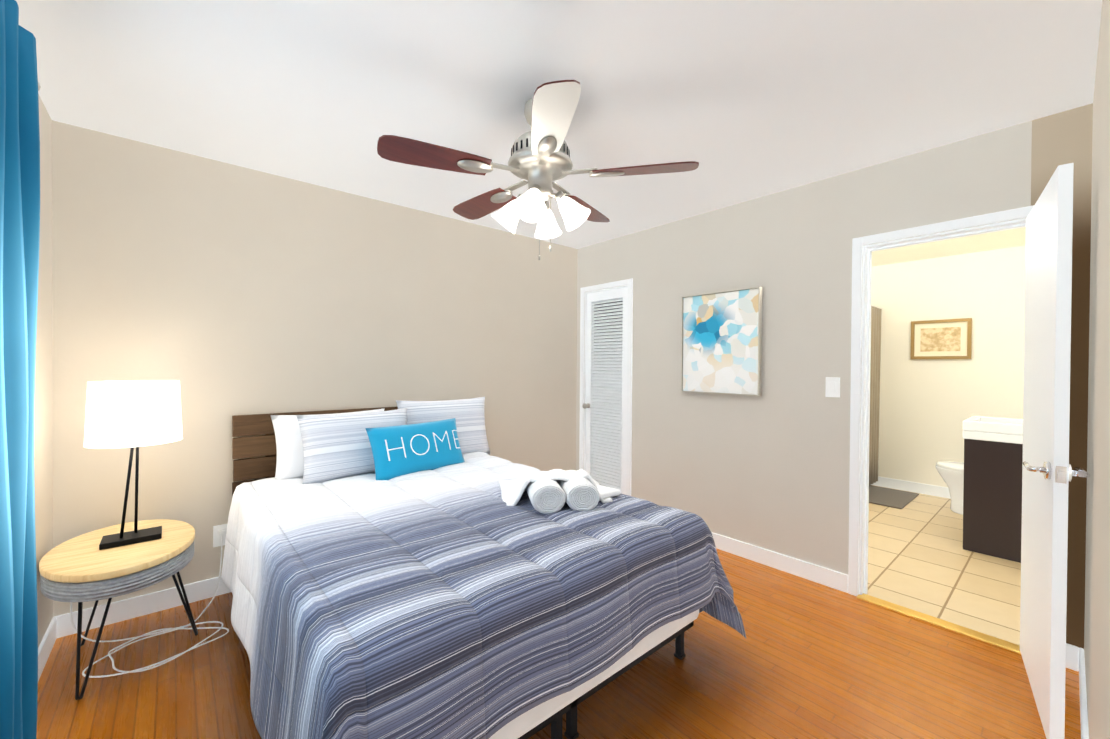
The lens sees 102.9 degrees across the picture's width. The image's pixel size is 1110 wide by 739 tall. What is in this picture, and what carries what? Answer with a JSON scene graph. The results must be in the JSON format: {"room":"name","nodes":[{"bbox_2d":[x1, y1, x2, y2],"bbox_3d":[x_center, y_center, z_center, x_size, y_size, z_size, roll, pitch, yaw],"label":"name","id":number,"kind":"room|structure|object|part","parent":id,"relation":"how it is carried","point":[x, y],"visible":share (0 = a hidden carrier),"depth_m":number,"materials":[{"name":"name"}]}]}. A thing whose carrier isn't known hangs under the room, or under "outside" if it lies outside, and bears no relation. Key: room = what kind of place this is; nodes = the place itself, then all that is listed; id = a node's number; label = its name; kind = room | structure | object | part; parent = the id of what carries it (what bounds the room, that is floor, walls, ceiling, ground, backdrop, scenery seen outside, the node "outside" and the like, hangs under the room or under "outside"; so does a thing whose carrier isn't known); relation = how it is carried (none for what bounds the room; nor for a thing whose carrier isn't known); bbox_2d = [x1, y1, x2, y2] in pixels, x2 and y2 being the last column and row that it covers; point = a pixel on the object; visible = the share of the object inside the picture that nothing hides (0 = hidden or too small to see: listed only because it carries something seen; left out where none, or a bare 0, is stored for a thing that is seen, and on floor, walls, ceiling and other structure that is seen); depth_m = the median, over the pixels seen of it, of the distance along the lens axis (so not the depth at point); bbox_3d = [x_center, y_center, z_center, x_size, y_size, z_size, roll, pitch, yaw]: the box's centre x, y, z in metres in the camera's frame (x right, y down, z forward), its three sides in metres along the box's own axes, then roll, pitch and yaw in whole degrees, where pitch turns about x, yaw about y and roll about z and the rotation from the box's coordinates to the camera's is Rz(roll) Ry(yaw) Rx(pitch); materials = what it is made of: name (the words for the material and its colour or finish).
{"room":"bedroom","nodes":[
{"label":"bedroom","id":0,"kind":"room"},
{"bbox_2d":[34,94,52,647],"bbox_3d":[-1.195,0.071,0.648,0.100,2.440,3.700,0,1,-41],"label":"wall","id":1,"kind":"structure","parent":0,"point":[43,459],"depth_m":1.96,"materials":[{"name":"paint"}]},
{"bbox_2d":[0,0,40,738],"bbox_3d":[-1.029,0.115,0.640,0.140,2.115,2.070,0,1,-41],"label":"curtain","id":2,"kind":"object","parent":1,"relation":"attached to","point":[20,86],"visible":1,"depth_m":1.15,"materials":[{"name":"blue fabric"}]},
{"bbox_2d":[38,615,61,680],"bbox_3d":[-1.160,1.239,0.695,0.014,0.105,3.700,0,1,-41],"label":"baseboard","id":3,"kind":"structure","parent":1,"relation":"attached to","point":[60,626],"depth_m":1.97,"materials":[{"name":"white wood"}]},
{"bbox_2d":[52,120,577,616],"bbox_3d":[-1.102,0.052,3.236,3.620,2.440,0.100,0,1,-41],"label":"wall","id":4,"kind":"structure","parent":0,"point":[222,292],"depth_m":2.58,"materials":[{"name":"paint"}]},
{"bbox_2d":[62,576,230,636],"bbox_3d":[-1.061,1.220,3.196,3.370,0.105,0.040,0,1,-41],"label":"baseboard","id":5,"kind":"structure","parent":4,"relation":"attached to","point":[141,605],"depth_m":2.29,"materials":[{"name":"white wood"}]},
{"bbox_2d":[213,523,227,546],"bbox_3d":[-1.879,0.937,2.494,0.075,0.120,0.028,0,1,-41],"label":"electrical outlet","id":6,"kind":"object","parent":4,"relation":"attached to","point":[218,530],"visible":0.71,"depth_m":2.49,"materials":[{"name":"white plastic"}]},
{"bbox_2d":[70,534,228,677],"bbox_3d":[-1.898,1.028,2.087,0.568,0.490,0.570,0,1,-41],"label":"lamp cord","id":7,"kind":"object","parent":6,"relation":"attached to","point":[151,633],"visible":0.83,"depth_m":2.04,"materials":[{"name":"white plastic"}]},
{"bbox_2d":[36,485,1080,738],"bbox_3d":[1.207,1.321,2.801,6.550,0.060,3.800,0,1,-41],"label":"floor","id":8,"kind":"structure","parent":0,"point":[806,659],"depth_m":1.90,"materials":[{"name":"brown wood"}]},
{"bbox_2d":[39,519,197,699],"bbox_3d":[-1.925,1.025,1.986,0.502,0.498,0.693,0,1,-41],"label":"nightstand","id":9,"kind":"object","parent":8,"relation":"on","point":[81,569],"visible":0.9,"depth_m":1.81,"materials":[{"name":"brown wood"}]},
{"bbox_2d":[84,380,182,549],"bbox_3d":[-1.910,0.414,2.017,0.326,0.721,0.326,0,1,-41],"label":"table lamp","id":10,"kind":"object","parent":9,"relation":"on","point":[132,414],"visible":1,"depth_m":1.92,"materials":[{"name":"white fabric"}]},
{"bbox_3d":[-1.929,0.491,2.008,0.064,0.520,0.061,0,1,-41],"label":"stem","id":11,"kind":"part","parent":10,"relation":"part of","materials":[{"name":"black metal"}]},
{"bbox_3d":[-1.909,0.192,2.015,0.326,0.277,0.326,0,1,-41],"label":"lamp shade","id":12,"kind":"part","parent":10,"relation":"part of","materials":[{"name":"white fabric"}]},
{"bbox_2d":[221,397,745,738],"bbox_3d":[-0.544,0.754,2.205,1.821,1.060,2.202,0,1,-41],"label":"bed","id":13,"kind":"object","parent":8,"relation":"on","point":[418,570],"visible":1,"depth_m":1.55,"materials":[{"name":"blue fabric"}]},
{"bbox_3d":[-1.251,0.767,3.028,1.554,1.010,0.032,0,1,-41],"label":"headboard","id":14,"kind":"part","parent":13,"relation":"part of","materials":[{"name":"brown wood"}]},
{"bbox_2d":[270,408,384,479],"bbox_3d":[-1.369,0.459,2.741,0.660,0.400,0.160,0,-11,-43],"label":"pillow","id":15,"kind":"object","parent":13,"relation":"on","point":[289,444],"depth_m":2.54,"materials":[{"name":"white fabric"}]},
{"bbox_3d":[-0.575,1.193,2.241,1.460,0.180,1.960,0,1,-41],"label":"frame","id":16,"kind":"part","parent":13,"relation":"part of","materials":[{"name":"black metal"}]},
{"bbox_2d":[869,485,918,508],"bbox_3d":[3.338,1.284,4.487,0.740,0.013,0.430,0,1,-41],"label":"bath mat","id":17,"kind":"object","parent":8,"relation":"on","point":[892,498],"visible":0.71,"depth_m":4.43,"materials":[{"name":"grey fabric"}]},
{"bbox_2d":[857,593,1020,654],"bbox_3d":[1.947,1.294,2.284,0.075,0.012,0.650,0,1,-41],"label":"trim","id":18,"kind":"structure","parent":8,"relation":"on","point":[988,639],"depth_m":2.24,"materials":[{"name":"gold metal"}]},
{"bbox_2d":[935,461,963,514],"bbox_3d":[3.830,0.912,3.855,0.440,0.775,0.791,0,1,-41],"label":"toilet","id":19,"kind":"object","parent":8,"relation":"on","point":[951,473],"visible":0.21,"depth_m":3.98,"materials":[{"name":"white ceramic"}]},
{"bbox_2d":[962,416,1022,562],"bbox_3d":[3.294,0.757,3.178,0.525,1.090,0.493,0,1,-41],"label":"bathroom vanity","id":20,"kind":"object","parent":8,"relation":"on","point":[992,491],"visible":0.42,"depth_m":3.08,"materials":[{"name":"brown wood"}]},
{"bbox_2d":[962,416,1022,443],"bbox_3d":[3.296,0.436,3.176,0.525,0.129,0.493,0,1,-41],"label":"sink","id":21,"kind":"object","parent":20,"relation":"in","point":[976,429],"depth_m":3.10,"materials":[{"name":"white ceramic"}]},
{"bbox_2d":[15,0,1101,266],"bbox_3d":[1.224,-1.179,2.782,6.550,0.060,3.800,0,1,-41],"label":"ceiling","id":22,"kind":"structure","parent":0,"point":[741,100],"depth_m":1.78,"materials":[{"name":"paint"}]},
{"bbox_2d":[377,80,698,259],"bbox_3d":[-0.099,-0.810,1.972,1.282,0.681,1.236,0,1,-41],"label":"ceiling fan","id":23,"kind":"object","parent":22,"relation":"hanging from","point":[540,161],"visible":1,"depth_m":1.83,"materials":[{"name":"brown wood"}]},
{"bbox_3d":[-0.064,-0.949,1.939,0.284,0.403,0.284,0,1,-41],"label":"motor","id":24,"kind":"part","parent":23,"relation":"part of","materials":[{"name":"silver metal"}]},
{"bbox_3d":[-0.014,-0.835,1.497,0.325,0.034,0.406,0,1,-41],"label":"blade","id":25,"kind":"part","parent":23,"relation":"part of","materials":[{"name":"white wood"}]},
{"bbox_2d":[594,301,622,377],"bbox_3d":[0.766,0.056,4.285,0.580,2.440,0.740,0,1,-41],"label":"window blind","id":26,"kind":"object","parent":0,"point":[610,328],"depth_m":4.51,"materials":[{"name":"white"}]},
{"bbox_2d":[576,103,1092,648],"bbox_3d":[1.464,0.071,2.940,0.120,2.440,3.700,0,1,-41],"label":"wall","id":27,"kind":"structure","parent":0,"point":[768,469],"depth_m":2.78,"materials":[{"name":"paint"}]},
{"bbox_2d":[579,278,632,495],"bbox_3d":[0.493,0.248,4.053,0.136,2.055,0.630,0,1,-41],"label":"trim","id":28,"kind":"structure","parent":27,"relation":"attached to","point":[628,283],"depth_m":3.99,"materials":[{"name":"white wood"}]},
{"bbox_2d":[585,287,627,494],"bbox_3d":[0.473,0.273,4.037,0.034,1.982,0.508,0,1,-41],"label":"closet door leaf","id":29,"kind":"structure","parent":27,"relation":"in","point":[606,429],"depth_m":4.03,"materials":[{"name":"white wood"}]},
{"bbox_2d":[583,403,589,408],"bbox_3d":[0.293,0.344,4.173,0.063,0.052,0.052,0,1,-41],"label":"door knob","id":30,"kind":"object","parent":29,"relation":"attached to","point":[585,405],"depth_m":4.16,"materials":[{"name":"silver metal"}]},
{"bbox_2d":[681,287,761,395],"bbox_3d":[1.169,-0.189,3.158,0.038,0.723,0.590,0,1,-41],"label":"picture","id":31,"kind":"object","parent":27,"relation":"attached to","point":[721,342],"visible":1,"depth_m":3.13,"materials":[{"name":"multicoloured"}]},
{"bbox_2d":[711,532,847,592],"bbox_3d":[1.173,1.235,3.174,0.014,0.105,1.610,0,1,-41],"label":"baseboard","id":32,"kind":"structure","parent":27,"relation":"attached to","point":[837,580],"depth_m":2.82,"materials":[{"name":"white wood"}]},
{"bbox_2d":[825,377,839,397],"bbox_3d":[1.648,0.106,2.627,0.008,0.118,0.076,0,1,-41],"label":"light switch","id":33,"kind":"object","parent":27,"relation":"attached to","point":[832,387],"visible":1,"depth_m":2.62,"materials":[{"name":"white plastic"}]},
{"bbox_2d":[848,205,1033,595],"bbox_3d":[2.001,0.276,2.316,0.152,2.048,0.746,0,1,-41],"label":"door frame","id":34,"kind":"structure","parent":27,"relation":"attached to","point":[859,452],"depth_m":2.52,"materials":[{"name":"white wood"}]},
{"bbox_2d":[1020,163,1073,738],"bbox_3d":[1.935,0.301,1.757,0.035,1.982,0.700,1,1,41],"label":"door leaf","id":35,"kind":"structure","parent":27,"relation":"in","point":[1046,396],"depth_m":1.58,"materials":[{"name":"white wood"}]},
{"bbox_2d":[1023,461,1090,483],"bbox_3d":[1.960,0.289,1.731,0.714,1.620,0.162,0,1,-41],"label":"hardware piece","id":36,"kind":"object","parent":35,"relation":"attached to","point":[1060,473],"visible":0.54,"depth_m":1.50,"materials":[{"name":"silver metal"}]},
{"bbox_2d":[871,245,1025,486],"bbox_3d":[3.792,0.073,4.742,0.100,2.440,2.190,0,1,-41],"label":"wall","id":37,"kind":"structure","parent":0,"point":[928,407],"depth_m":4.47,"materials":[{"name":"beige paint"}]},
{"bbox_2d":[869,306,881,485],"bbox_3d":[2.490,0.269,4.008,2.826,1.921,0.133,0,1,-41],"label":"shower curtain","id":38,"kind":"object","parent":37,"relation":"attached to","point":[876,313],"visible":0.21,"depth_m":4.75,"materials":[{"name":"brown fabric"}]},
{"bbox_2d":[871,476,950,498],"bbox_3d":[3.734,1.240,4.721,0.014,0.105,2.190,0,1,-41],"label":"baseboard","id":39,"kind":"structure","parent":37,"relation":"attached to","point":[927,489],"depth_m":4.65,"materials":[{"name":"white wood"}]},
{"bbox_2d":[910,318,971,358],"bbox_3d":[3.917,-0.305,4.502,0.021,0.400,0.470,0,1,-41],"label":"picture","id":40,"kind":"object","parent":37,"relation":"attached to","point":[943,339],"visible":0.94,"depth_m":4.49,"materials":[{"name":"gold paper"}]},
{"bbox_2d":[1084,0,1109,738],"bbox_3d":[1.734,0.086,1.355,1.780,2.440,0.100,0,1,-41],"label":"wall","id":41,"kind":"structure","parent":0,"point":[1097,622],"depth_m":1.22,"materials":[{"name":"paint"}]},
{"bbox_2d":[1070,644,1088,738],"bbox_3d":[1.643,1.252,1.369,1.660,0.105,0.017,0,1,-41],"label":"baseboard","id":42,"kind":"structure","parent":41,"relation":"attached to","point":[1077,659],"depth_m":1.71,"materials":[{"name":"white"}]}
]}

